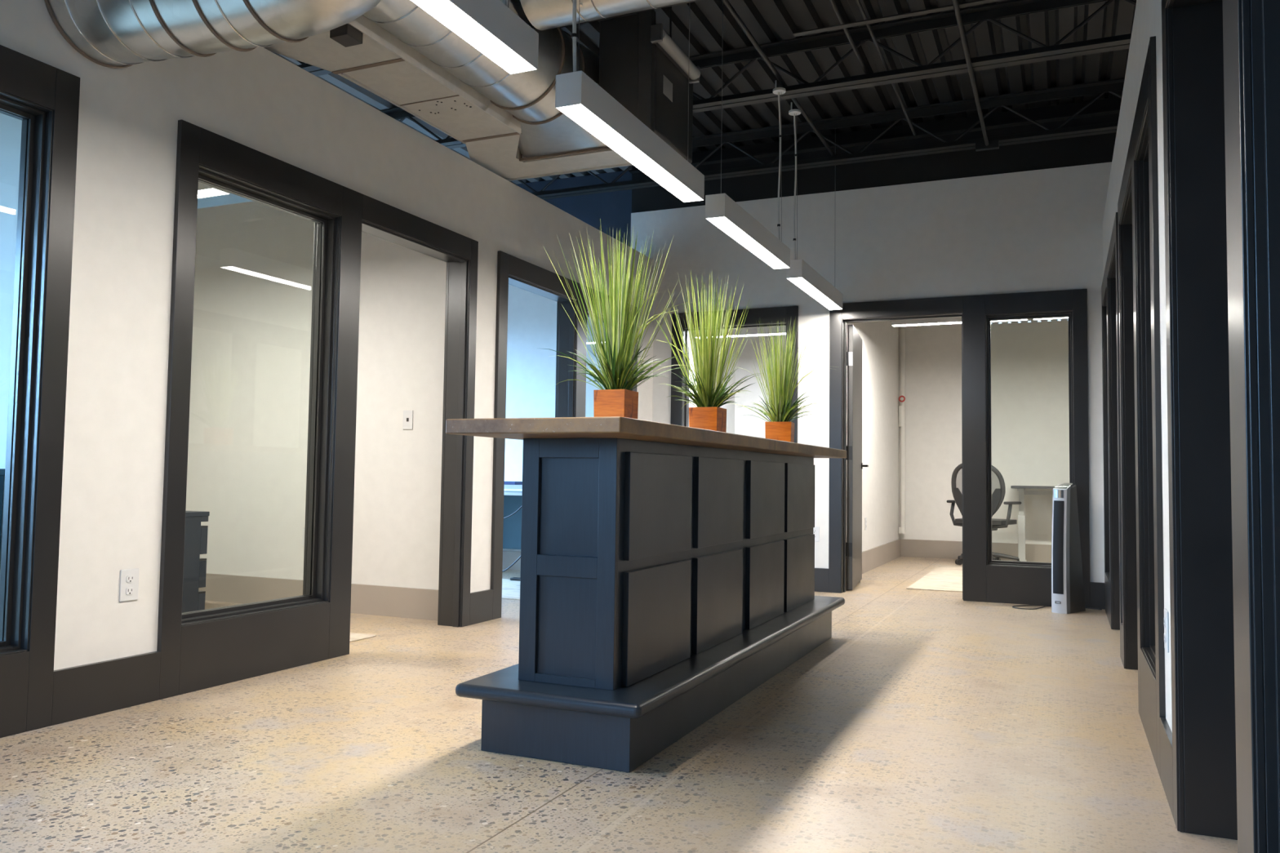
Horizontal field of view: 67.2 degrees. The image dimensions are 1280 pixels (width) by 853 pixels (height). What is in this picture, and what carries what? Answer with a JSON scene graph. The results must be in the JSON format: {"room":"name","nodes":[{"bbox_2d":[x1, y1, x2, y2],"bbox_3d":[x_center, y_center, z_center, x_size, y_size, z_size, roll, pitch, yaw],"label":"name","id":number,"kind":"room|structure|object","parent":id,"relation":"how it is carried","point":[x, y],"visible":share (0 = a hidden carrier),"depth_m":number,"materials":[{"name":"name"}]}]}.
{"room":"office common area","nodes":[
{"label":"office common area","id":0,"kind":"room"},
{"bbox_2d":[0,112,22,568],"bbox_3d":[-3.588,-0.308,4.300,3.380,2.720,0.110,-1,-3,24],"label":"wall partition","id":1,"kind":"structure","parent":0,"point":[10,126],"depth_m":3.77,"materials":[{"name":"glass"}]},
{"bbox_2d":[197,192,252,208],"bbox_3d":[-4.371,-0.642,6.878,0.120,3.634,14.400,-1,-3,24],"label":"wall","id":2,"kind":"structure","parent":0,"point":[231,198],"depth_m":8.40,"materials":[{"name":"white paint"}]},
{"bbox_2d":[186,200,446,590],"bbox_3d":[-2.602,-0.177,6.546,3.380,2.720,0.118,-1,-3,24],"label":"wall partition","id":3,"kind":"structure","parent":0,"point":[247,449],"depth_m":6.35,"materials":[{"name":"white paint"}]},
{"bbox_2d":[302,528,304,546],"bbox_3d":[-2.150,0.718,6.226,0.075,0.120,0.008,-1,-3,24],"label":"wall outlet","id":4,"kind":"object","parent":3,"relation":"attached to","point":[303,544],"visible":0.12,"depth_m":6.24,"materials":[{"name":"white plastic"}]},
{"bbox_2d":[198,573,438,621],"bbox_3d":[-2.293,1.083,6.261,2.554,0.181,0.020,-1,-3,24],"label":"baseboard","id":5,"kind":"structure","parent":3,"relation":"attached to","point":[366,599],"depth_m":6.02,"materials":[{"name":"beige paint"}]},
{"bbox_2d":[402,410,413,429],"bbox_3d":[-1.434,-0.041,5.956,0.074,0.119,0.007,-1,-3,24],"label":"wall jack","id":6,"kind":"object","parent":3,"relation":"attached to","point":[407,415],"visible":1,"depth_m":5.95,"materials":[{"name":"white plastic"}]},
{"bbox_2d":[0,0,653,670],"bbox_3d":[-1.987,-0.330,3.587,0.125,2.735,10.130,-1,-3,24],"label":"wall","id":7,"kind":"structure","parent":0,"point":[113,477],"depth_m":3.69,"materials":[{"name":"white paint"}]},
{"bbox_2d":[0,95,45,652],"bbox_3d":[-2.272,-0.191,2.922,0.085,1.836,0.830,-1,-3,24],"label":"window","id":8,"kind":"structure","parent":7,"relation":"in","point":[33,120],"depth_m":3.28,"materials":[{"name":"glass"}]},
{"bbox_2d":[0,44,79,737],"bbox_3d":[-2.498,-0.162,2.418,0.169,2.262,2.118,-1,-3,24],"label":"trim","id":9,"kind":"structure","parent":7,"relation":"attached to","point":[26,676],"depth_m":3.29,"materials":[{"name":"grey paint"}]},
{"bbox_2d":[119,568,139,601],"bbox_3d":[-1.903,0.591,3.593,0.008,0.118,0.078,-1,-3,24],"label":"wall outlet","id":10,"kind":"object","parent":7,"relation":"attached to","point":[129,578],"visible":1,"depth_m":3.59,"materials":[{"name":"white plastic"}]},
{"bbox_2d":[125,586,133,595],"bbox_3d":[-1.901,0.613,3.591,0.004,0.027,0.033,-1,-3,24],"label":"receptacle","id":11,"kind":"object","parent":10,"relation":"attached to","point":[129,590],"depth_m":3.59,"materials":[{"name":"white plastic"}]},
{"bbox_2d":[126,575,134,582],"bbox_3d":[-1.901,0.568,3.594,0.004,0.027,0.033,-1,-3,24],"label":"receptacle","id":12,"kind":"object","parent":10,"relation":"attached to","point":[130,579],"depth_m":3.59,"materials":[{"name":"white plastic"}]},
{"bbox_2d":[44,0,381,68],"bbox_3d":[-1.296,-1.950,3.269,1.422,1.287,0.514,-1,-3,24],"label":"duct","id":13,"kind":"object","parent":7,"relation":"attached to","point":[109,33],"visible":1,"depth_m":3.25,"materials":[{"name":"metal"}]},
{"bbox_2d":[181,168,334,623],"bbox_3d":[-1.691,-0.114,4.245,0.085,1.836,0.830,-1,-3,24],"label":"window","id":14,"kind":"structure","parent":7,"relation":"in","point":[326,223],"depth_m":4.59,"materials":[{"name":"grey paint"}]},
{"bbox_2d":[51,589,493,725],"bbox_3d":[-1.937,0.943,3.491,0.022,0.183,10.130,-1,-3,24],"label":"baseboard","id":15,"kind":"structure","parent":7,"relation":"attached to","point":[86,691],"depth_m":3.50,"materials":[{"name":"grey paint"}]},
{"bbox_2d":[156,119,478,699],"bbox_3d":[-1.478,-0.026,4.743,0.169,2.262,2.110,-1,-3,24],"label":"trim","id":16,"kind":"structure","parent":7,"relation":"attached to","point":[204,654],"depth_m":4.56,"materials":[{"name":"grey paint"}]},
{"bbox_2d":[263,0,632,181],"bbox_3d":[-1.272,-1.941,4.174,1.080,0.532,4.008,-1,-3,24],"label":"ductwork","id":17,"kind":"object","parent":7,"relation":"attached to","point":[511,126],"visible":0.63,"depth_m":4.80,"materials":[{"name":"metal"}]},
{"bbox_2d":[329,23,363,47],"bbox_3d":[-1.245,-1.663,4.088,0.093,0.054,0.100,-1,-3,24],"label":"junction box","id":18,"kind":"object","parent":17,"relation":"attached to","point":[346,35],"visible":0.8,"depth_m":4.06,"materials":[{"name":"black plastic"}]},
{"bbox_2d":[520,0,693,30],"bbox_3d":[0.086,-2.069,4.317,1.275,0.354,0.354,-1,-3,24],"label":"duct","id":19,"kind":"object","parent":17,"relation":"attached to","point":[543,15],"visible":0.97,"depth_m":4.42,"materials":[{"name":"metal"}]},
{"bbox_2d":[490,250,638,619],"bbox_3d":[-0.531,0.099,6.898,0.169,2.262,2.111,-1,-3,24],"label":"trim","id":20,"kind":"structure","parent":7,"relation":"attached to","point":[570,395],"depth_m":6.37,"materials":[{"name":"grey paint"}]},
{"bbox_2d":[586,309,627,382],"bbox_3d":[-0.304,0.070,7.404,0.085,1.836,0.817,-1,-3,24],"label":"window","id":21,"kind":"structure","parent":7,"relation":"in","point":[588,314],"depth_m":7.29,"materials":[{"name":"blue glass"}]},
{"bbox_2d":[502,284,605,551],"bbox_3d":[-1.421,-0.013,9.199,3.410,2.700,0.120,-1,-3,24],"label":"wall partition","id":22,"kind":"structure","parent":0,"point":[531,376],"depth_m":8.99,"materials":[{"name":"clear glass"}]},
{"bbox_2d":[502,551,520,570],"bbox_3d":[-1.526,1.247,9.095,3.280,0.170,0.020,-1,-3,24],"label":"baseboard","id":23,"kind":"structure","parent":22,"relation":"attached to","point":[509,557],"depth_m":8.94,"materials":[{"name":"beige paint"}]},
{"bbox_2d":[515,170,631,246],"bbox_3d":[-1.457,-1.827,9.315,3.280,0.934,0.130,-1,-3,24],"label":"wall","id":24,"kind":"structure","parent":0,"point":[614,209],"depth_m":8.78,"materials":[{"name":"blue paint"}]},
{"bbox_2d":[0,556,1237,852],"bbox_3d":[0.191,1.181,4.769,10.300,0.100,14.400,-1,-3,24],"label":"floor","id":25,"kind":"structure","parent":0,"point":[926,721],"depth_m":2.95,"materials":[{"name":"concrete"}]},
{"bbox_2d":[0,468,4,549],"bbox_3d":[-2.978,0.592,3.686,0.995,0.875,0.424,-1,-3,24],"label":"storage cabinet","id":26,"kind":"object","parent":25,"relation":"on","point":[2,470],"visible":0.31,"depth_m":3.69,"materials":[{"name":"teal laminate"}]},
{"bbox_2d":[349,632,376,642],"bbox_3d":[-2.727,1.096,4.953,2.210,0.008,1.485,-1,-3,24],"label":"area rug","id":27,"kind":"object","parent":25,"relation":"on","point":[354,637],"visible":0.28,"depth_m":5.14,"materials":[{"name":"white fabric"}]},
{"bbox_2d":[182,511,209,613],"bbox_3d":[-2.962,0.817,5.730,0.410,0.615,0.597,-1,-3,24],"label":"drawer pedestal","id":28,"kind":"object","parent":27,"relation":"on","point":[195,534],"visible":0.3,"depth_m":5.84,"materials":[{"name":"grey metal"}]},
{"bbox_2d":[502,578,519,599],"bbox_3d":[-1.522,1.253,7.660,2.240,0.008,1.080,-1,-3,24],"label":"area rug","id":29,"kind":"object","parent":25,"relation":"on","point":[510,588],"visible":0.02,"depth_m":7.32,"materials":[{"name":"white fabric"}]},
{"bbox_2d":[510,577,519,581],"bbox_3d":[-0.997,1.261,7.960,0.140,0.021,0.070,-1,-3,24],"label":"power adapter","id":30,"kind":"object","parent":29,"relation":"on","point":[517,579],"visible":0.51,"depth_m":7.94,"materials":[{"name":"black plastic"}]},
{"bbox_2d":[502,490,522,549],"bbox_3d":[-1.242,0.940,8.540,1.650,0.734,0.680,-1,-3,24],"label":"office desk","id":31,"kind":"object","parent":25,"relation":"on","point":[512,530],"visible":0.06,"depth_m":8.84,"materials":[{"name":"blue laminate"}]},
{"bbox_2d":[502,555,520,572],"bbox_3d":[-1.240,0.944,8.264,0.891,0.703,0.115,-1,-3,29],"label":"cable","id":32,"kind":"object","parent":31,"relation":"hanging from","point":[519,557],"visible":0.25,"depth_m":8.10,"materials":[{"name":"plastic"}]},
{"bbox_2d":[503,506,521,519],"bbox_3d":[-1.216,0.702,8.310,0.822,0.225,0.068,-1,-4,34],"label":"cable","id":33,"kind":"object","parent":31,"relation":"hanging from","point":[521,506],"visible":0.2,"depth_m":8.19,"materials":[{"name":"plastic"}]},
{"bbox_2d":[504,484,522,488],"bbox_3d":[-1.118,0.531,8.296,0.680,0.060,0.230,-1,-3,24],"label":"desktop","id":34,"kind":"object","parent":31,"relation":"on","point":[506,486],"visible":0.03,"depth_m":8.15,"materials":[{"name":"grey laminate"}]},
{"bbox_2d":[504,480,522,484],"bbox_3d":[-1.189,0.487,8.330,0.365,0.028,0.190,-1,-3,24],"label":"notebook","id":35,"kind":"object","parent":34,"relation":"on","point":[505,482],"visible":0.29,"depth_m":8.20,"materials":[{"name":"blue paper"}]},
{"bbox_2d":[445,416,846,773],"bbox_3d":[0.255,0.577,4.157,0.650,1.044,3.055,-1,-3,24],"label":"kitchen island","id":36,"kind":"object","parent":25,"relation":"on","point":[667,575],"visible":1,"depth_m":3.13,"materials":[{"name":"blue wood"}]},
{"bbox_2d":[445,416,846,457],"bbox_3d":[0.291,0.078,4.162,0.579,0.045,3.039,-1,-3,24],"label":"island countertop","id":37,"kind":"structure","parent":36,"relation":"on","point":[615,427],"depth_m":2.88,"materials":[{"name":"wood"}]},
{"bbox_2d":[593,389,638,419],"bbox_3d":[-0.086,-0.057,3.465,0.122,0.142,0.122,-1,-3,24],"label":"pot","id":38,"kind":"object","parent":37,"relation":"on","point":[606,402],"depth_m":3.42,"materials":[{"name":"orange wood"}]},
{"bbox_2d":[544,218,697,419],"bbox_3d":[-0.047,-0.356,3.505,0.559,0.743,0.556,-1,-4,33],"label":"potted grass","id":39,"kind":"object","parent":37,"relation":"on","point":[615,356],"depth_m":3.43,"materials":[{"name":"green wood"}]},
{"bbox_2d":[647,271,761,432],"bbox_3d":[0.315,-0.305,4.156,0.453,0.720,0.583,3,-3,-31],"label":"potted grass","id":40,"kind":"object","parent":37,"relation":"on","point":[708,414],"depth_m":4.12,"materials":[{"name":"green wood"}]},
{"bbox_2d":[688,406,726,432],"bbox_3d":[0.292,-0.012,4.153,0.128,0.134,0.128,-1,-3,24],"label":"pot","id":41,"kind":"object","parent":40,"relation":"on","point":[710,418],"depth_m":4.10,"materials":[{"name":"orange wood"}]},
{"bbox_2d":[728,316,830,442],"bbox_3d":[0.723,-0.230,4.932,0.592,0.662,0.485,1,-3,-8],"label":"potted grass","id":42,"kind":"object","parent":37,"relation":"on","point":[779,428],"depth_m":4.89,"materials":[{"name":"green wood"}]},
{"bbox_2d":[764,422,794,442],"bbox_3d":[0.715,0.040,4.930,0.132,0.122,0.132,0,-3,16],"label":"pot","id":43,"kind":"object","parent":42,"relation":"on","point":[781,431],"depth_m":4.87,"materials":[{"name":"orange wood"}]},
{"bbox_2d":[906,564,962,592],"bbox_3d":[3.581,1.367,8.476,2.070,0.008,2.380,-1,-3,24],"label":"area rug","id":44,"kind":"object","parent":25,"relation":"on","point":[943,578],"visible":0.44,"depth_m":8.41,"materials":[{"name":"white fabric"}]},
{"bbox_2d":[946,463,1021,564],"bbox_3d":[3.628,0.911,10.106,0.690,1.074,0.680,-2,-4,41],"label":"office chair","id":45,"kind":"object","parent":25,"relation":"on","point":[998,489],"visible":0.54,"depth_m":9.96,"materials":[{"name":"plastic"}]},
{"bbox_2d":[1010,485,1055,561],"bbox_3d":[4.669,1.046,10.029,1.480,0.834,0.640,-1,-3,24],"label":"desk","id":46,"kind":"object","parent":25,"relation":"on","point":[1021,517],"visible":0.38,"depth_m":10.25,"materials":[{"name":"white metal"}]},
{"bbox_2d":[1012,483,1102,613],"bbox_3d":[2.889,0.832,6.721,0.494,0.876,0.398,3,-3,-30],"label":"tower fan","id":47,"kind":"object","parent":25,"relation":"on","point":[1068,597],"visible":1,"depth_m":6.53,"materials":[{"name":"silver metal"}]},
{"bbox_2d":[1053,500,1064,594],"bbox_3d":[2.828,0.815,6.514,0.028,0.626,0.072,3,-4,-39],"label":"grille","id":48,"kind":"object","parent":47,"relation":"attached to","point":[1058,505],"depth_m":6.51,"materials":[{"name":"black plastic"}]},
{"bbox_2d":[630,211,735,433],"bbox_3d":[0.494,-0.204,9.485,0.130,3.166,2.660,-1,-3,24],"label":"wall partition","id":49,"kind":"structure","parent":0,"point":[637,219],"depth_m":9.52,"materials":[{"name":"white paint"}]},
{"bbox_2d":[271,0,1136,184],"bbox_3d":[0.265,-2.570,4.955,10.447,0.144,14.500,-1,-3,24],"label":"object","id":50,"kind":"structure","parent":0,"point":[768,21],"depth_m":6.36,"materials":[{"name":"black paint"}]},
{"bbox_2d":[197,182,230,198],"bbox_3d":[-2.606,-1.840,5.013,1.230,1.381,0.105,-1,-3,24],"label":"linear pendant light","id":51,"kind":"object","parent":50,"relation":"hanging from","point":[204,190],"visible":0.15,"depth_m":4.75,"materials":[{"name":"white plastic"}]},
{"bbox_2d":[197,188,227,198],"bbox_3d":[-2.616,-1.154,4.978,1.221,0.005,0.096,-1,-3,24],"label":"diffuser","id":52,"kind":"object","parent":51,"relation":"attached to","point":[202,193],"depth_m":4.77,"materials":[{"name":"white plastic"}]},
{"bbox_2d":[409,0,538,74],"bbox_3d":[-0.624,-1.909,2.602,0.105,1.439,1.272,-1,-3,24],"label":"linear pendant light","id":53,"kind":"object","parent":50,"relation":"hanging from","point":[490,27],"visible":1,"depth_m":2.92,"materials":[{"name":"white"}]},
{"bbox_2d":[297,0,700,75],"bbox_3d":[0.248,-2.336,4.872,9.940,0.328,0.128,-1,-3,24],"label":"joist","id":54,"kind":"object","parent":50,"relation":"attached to","point":[314,70],"visible":0.06,"depth_m":5.79,"materials":[{"name":"black paint"}]},
{"bbox_2d":[721,0,835,155],"bbox_3d":[0.637,-2.205,5.481,0.028,0.027,4.300,-1,-3,24],"label":"conduit","id":55,"kind":"object","parent":54,"relation":"attached to","point":[726,2],"visible":1,"depth_m":5.80,"materials":[{"name":"black metal"}]},
{"bbox_2d":[829,0,868,74],"bbox_3d":[0.647,-2.270,4.223,0.022,0.021,4.000,-1,-3,24],"label":"conduit","id":56,"kind":"object","parent":54,"relation":"attached to","point":[832,2],"visible":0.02,"depth_m":5.43,"materials":[{"name":"black metal"}]},
{"bbox_2d":[555,0,704,202],"bbox_3d":[0.010,-1.825,4.047,0.105,1.439,1.276,-1,-3,24],"label":"linear pendant light","id":57,"kind":"object","parent":50,"relation":"hanging from","point":[578,96],"visible":1,"depth_m":3.78,"materials":[{"name":"white metal"}]},
{"bbox_2d":[557,103,702,201],"bbox_3d":[0.000,-1.110,4.009,0.096,0.005,1.267,-1,-3,24],"label":"diffuser","id":58,"kind":"object","parent":57,"relation":"attached to","point":[586,116],"depth_m":3.88,"materials":[{"name":"white plastic"}]},
{"bbox_2d":[599,6,693,163],"bbox_3d":[0.044,-2.008,5.443,0.332,0.934,0.625,-1,-3,24],"label":"handler","id":59,"kind":"object","parent":50,"relation":"hanging from","point":[633,70],"visible":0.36,"depth_m":5.20,"materials":[{"name":"black paint"}]},
{"bbox_2d":[650,23,700,83],"bbox_3d":[0.205,-2.046,5.306,0.072,0.090,0.584,-1,-3,24],"label":"strip light","id":60,"kind":"object","parent":59,"relation":"attached to","point":[659,36],"visible":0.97,"depth_m":5.23,"materials":[{"name":"plastic"}]},
{"bbox_2d":[694,325,786,337],"bbox_3d":[1.086,-1.560,9.020,1.170,1.421,0.105,-1,-3,24],"label":"linear pendant light","id":61,"kind":"object","parent":50,"relation":"hanging from","point":[754,332],"visible":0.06,"depth_m":8.93,"materials":[{"name":"white"}]},
{"bbox_2d":[695,333,786,337],"bbox_3d":[1.076,-0.854,8.983,1.161,0.005,0.096,-1,-3,24],"label":"diffuser","id":62,"kind":"object","parent":61,"relation":"attached to","point":[742,335],"depth_m":8.98,"materials":[{"name":"white plastic"}]},
{"bbox_2d":[705,0,790,269],"bbox_3d":[0.644,-1.741,5.490,0.105,1.439,1.272,-1,-3,24],"label":"linear pendant light","id":63,"kind":"object","parent":50,"relation":"hanging from","point":[722,211],"visible":1,"depth_m":5.30,"materials":[{"name":"white metal"}]},
{"bbox_2d":[706,217,788,268],"bbox_3d":[0.634,-1.026,5.453,0.096,0.005,1.263,-1,-3,24],"label":"diffuser","id":64,"kind":"object","parent":63,"relation":"attached to","point":[731,227],"depth_m":5.37,"materials":[{"name":"white plastic"}]},
{"bbox_2d":[379,0,1136,148],"bbox_3d":[0.814,-2.261,6.161,9.940,0.328,0.128,-1,-3,24],"label":"joist","id":65,"kind":"object","parent":50,"relation":"attached to","point":[991,12],"visible":0.43,"depth_m":5.82,"materials":[{"name":"black paint"}]},
{"bbox_2d":[855,0,915,135],"bbox_3d":[0.970,-2.243,4.648,0.020,0.019,5.040,-1,-3,24],"label":"conduit","id":66,"kind":"object","parent":65,"relation":"attached to","point":[858,2],"visible":1,"depth_m":5.69,"materials":[{"name":"black metal"}]},
{"bbox_2d":[786,102,842,310],"bbox_3d":[1.264,-1.659,6.902,0.105,1.439,1.320,-1,-3,24],"label":"linear pendant light","id":67,"kind":"object","parent":50,"relation":"hanging from","point":[800,273],"visible":0.94,"depth_m":6.52,"materials":[{"name":"white metal"}]},
{"bbox_2d":[787,277,841,310],"bbox_3d":[1.264,-0.943,6.887,0.096,0.005,1.262,-1,-3,24],"label":"diffuser","id":68,"kind":"object","parent":67,"relation":"attached to","point":[808,286],"depth_m":6.83,"materials":[{"name":"white plastic"}]},
{"bbox_2d":[517,77,1124,199],"bbox_3d":[1.380,-2.186,7.450,9.940,0.328,0.128,-1,-3,24],"label":"joist","id":69,"kind":"object","parent":50,"relation":"attached to","point":[1100,87],"visible":0.47,"depth_m":7.22,"materials":[{"name":"black paint"}]},
{"bbox_2d":[951,0,999,151],"bbox_3d":[1.241,-2.163,4.056,0.156,0.050,6.184,-1,-3,24],"label":"conduit","id":70,"kind":"object","parent":69,"relation":"attached to","point":[986,144],"visible":1,"depth_m":5.83,"materials":[{"name":"black metal"}]},
{"bbox_2d":[891,316,1027,326],"bbox_3d":[2.870,-1.597,8.698,1.156,1.331,0.105,-1,-3,24],"label":"linear pendant light","id":71,"kind":"object","parent":50,"relation":"hanging from","point":[945,320],"visible":0.23,"depth_m":8.73,"materials":[{"name":"white plastic"}]},
{"bbox_2d":[1033,317,1067,319],"bbox_3d":[3.969,-1.607,8.216,1.156,1.331,0.105,-1,-3,24],"label":"linear pendant light","id":72,"kind":"object","parent":50,"relation":"hanging from","point":[1054,317],"visible":0.08,"depth_m":8.39,"materials":[{"name":"white plastic"}]},
{"bbox_2d":[734,334,786,438],"bbox_3d":[1.723,-0.143,10.331,1.440,3.166,0.120,-1,-3,24],"label":"wall partition","id":73,"kind":"structure","parent":0,"point":[748,425],"depth_m":10.51,"materials":[{"name":"white paint"}]},
{"bbox_2d":[845,320,898,557],"bbox_3d":[2.202,-0.180,9.502,0.105,3.166,3.815,-1,-3,24],"label":"wall partition","id":74,"kind":"structure","parent":0,"point":[880,340],"depth_m":10.04,"materials":[{"name":"white paint"}]},
{"bbox_2d":[845,324,868,590],"bbox_3d":[1.822,0.260,8.076,0.170,2.108,0.898,0,-3,14],"label":"door","id":75,"kind":"structure","parent":74,"relation":"in","point":[854,353],"depth_m":7.78,"materials":[{"name":"grey paint"}]},
{"bbox_2d":[864,517,866,530],"bbox_3d":[2.174,0.937,9.272,0.008,0.118,0.078,-1,-3,24],"label":"wall outlet","id":76,"kind":"object","parent":74,"relation":"attached to","point":[865,518],"visible":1,"depth_m":9.25,"materials":[{"name":"white plastic"}]},
{"bbox_2d":[898,326,906,533],"bbox_3d":[3.028,-0.210,11.134,0.088,2.880,0.131,-1,-3,24],"label":"standpipe","id":77,"kind":"object","parent":74,"relation":"attached to","point":[902,530],"visible":0.92,"depth_m":11.12,"materials":[{"name":"white metal"}]},
{"bbox_2d":[644,161,1111,582],"bbox_3d":[1.743,-0.288,7.555,3.710,3.166,0.125,-1,-3,24],"label":"wall","id":78,"kind":"structure","parent":0,"point":[1035,230],"depth_m":7.45,"materials":[{"name":"white paint"}]},
{"bbox_2d":[670,306,798,443],"bbox_3d":[0.784,0.172,7.949,1.085,2.262,0.169,-1,-3,24],"label":"trim","id":79,"kind":"structure","parent":78,"relation":"attached to","point":[679,415],"depth_m":7.97,"materials":[{"name":"grey paint"}]},
{"bbox_2d":[813,526,819,542],"bbox_3d":[1.371,0.846,7.579,0.078,0.118,0.008,-1,-3,24],"label":"wall outlet","id":80,"kind":"object","parent":78,"relation":"attached to","point":[816,529],"visible":0.62,"depth_m":7.57,"materials":[{"name":"white plastic"}]},
{"bbox_2d":[628,97,1121,213],"bbox_3d":[3.022,-2.115,7.108,6.700,0.464,0.260,-1,-3,24],"label":"beam","id":81,"kind":"structure","parent":78,"relation":"on","point":[1095,148],"depth_m":7.46,"materials":[{"name":"black metal"}]},
{"bbox_2d":[845,538,1051,581],"bbox_3d":[3.739,1.287,8.742,3.295,0.200,3.815,-1,-3,24],"label":"baseboard","id":82,"kind":"structure","parent":78,"relation":"attached to","point":[872,558],"depth_m":10.67,"materials":[{"name":"beige paint"}]},
{"bbox_2d":[828,288,1090,608],"bbox_3d":[2.360,0.158,7.258,1.844,2.262,0.169,-1,-3,24],"label":"trim","id":83,"kind":"structure","parent":78,"relation":"attached to","point":[982,581],"depth_m":7.11,"materials":[{"name":"grey paint"}]},
{"bbox_2d":[814,568,1104,609],"bbox_3d":[1.670,1.198,7.420,3.469,0.183,0.022,-1,-3,24],"label":"baseboard","id":84,"kind":"structure","parent":78,"relation":"attached to","point":[821,575],"depth_m":6.76,"materials":[{"name":"grey paint"}]},
{"bbox_2d":[986,311,1073,567],"bbox_3d":[2.847,0.095,7.043,0.582,1.836,0.085,-1,-3,24],"label":"window","id":85,"kind":"structure","parent":78,"relation":"in","point":[1062,314],"depth_m":7.09,"materials":[{"name":"grey paint"}]},
{"bbox_2d":[898,318,1069,544],"bbox_3d":[4.569,-0.089,10.609,3.550,3.166,0.120,-1,-3,24],"label":"wall partition","id":86,"kind":"structure","parent":0,"point":[1030,412],"depth_m":10.80,"materials":[{"name":"white paint"}]},
{"bbox_2d":[1102,0,1172,732],"bbox_3d":[1.304,-0.360,2.144,0.125,2.735,10.130,-1,-3,24],"label":"wall","id":87,"kind":"structure","parent":0,"point":[1147,23],"depth_m":2.95,"materials":[{"name":"white paint"}]},
{"bbox_2d":[1101,212,1122,657],"bbox_3d":[2.901,0.088,5.776,0.157,2.262,2.060,-1,-3,24],"label":"trim","id":88,"kind":"structure","parent":87,"relation":"attached to","point":[1109,287],"depth_m":5.86,"materials":[{"name":"grey paint"}]},
{"bbox_2d":[1117,35,1165,778],"bbox_3d":[2.028,-0.027,3.787,0.157,2.262,1.950,-1,-3,24],"label":"trim","id":89,"kind":"structure","parent":87,"relation":"attached to","point":[1138,655],"depth_m":3.62,"materials":[{"name":"grey paint"}]},
{"bbox_2d":[1120,622,1173,816],"bbox_3d":[1.222,0.915,2.106,0.016,0.183,10.130,-1,-3,24],"label":"baseboard","id":90,"kind":"structure","parent":87,"relation":"attached to","point":[1166,734],"depth_m":2.71,"materials":[{"name":"grey paint"}]},
{"bbox_2d":[1142,140,1155,658],"bbox_3d":[1.811,-0.114,3.307,0.085,1.836,0.650,-1,-3,24],"label":"window","id":91,"kind":"structure","parent":87,"relation":"in","point":[1145,162],"depth_m":3.61,"materials":[{"name":"grey paint"}]},
{"bbox_2d":[1164,608,1168,653],"bbox_3d":[1.525,0.591,2.796,0.008,0.118,0.078,-1,-3,24],"label":"wall outlet","id":92,"kind":"object","parent":87,"relation":"attached to","point":[1166,612],"visible":1,"depth_m":2.77,"materials":[{"name":"white plastic"}]},
{"bbox_2d":[1161,0,1279,852],"bbox_3d":[1.061,-0.155,1.585,0.157,2.262,2.135,-1,-3,24],"label":"trim","id":93,"kind":"structure","parent":87,"relation":"attached to","point":[1224,769],"depth_m":2.43,"materials":[{"name":"grey paint"}]},
{"bbox_2d":[1262,0,1279,852],"bbox_3d":[0.833,-0.244,1.079,0.085,1.836,0.835,-1,-3,24],"label":"window","id":94,"kind":"structure","parent":87,"relation":"in","point":[1270,8],"depth_m":1.47,"materials":[{"name":"grey paint"}]},
{"bbox_3d":[4.898,-0.722,2.868,0.120,3.634,14.300,-1,-3,24],"label":"wall","id":95,"kind":"structure","parent":0,"visible":0},
{"bbox_2d":[792,0,1004,36],"bbox_3d":[2.917,-2.164,4.368,4.530,0.006,0.040,-1,-3,24],"label":"bracing angle","id":96,"kind":"object","parent":95,"relation":"attached to","point":[977,2],"visible":1,"depth_m":5.06,"materials":[{"name":"black paint"}]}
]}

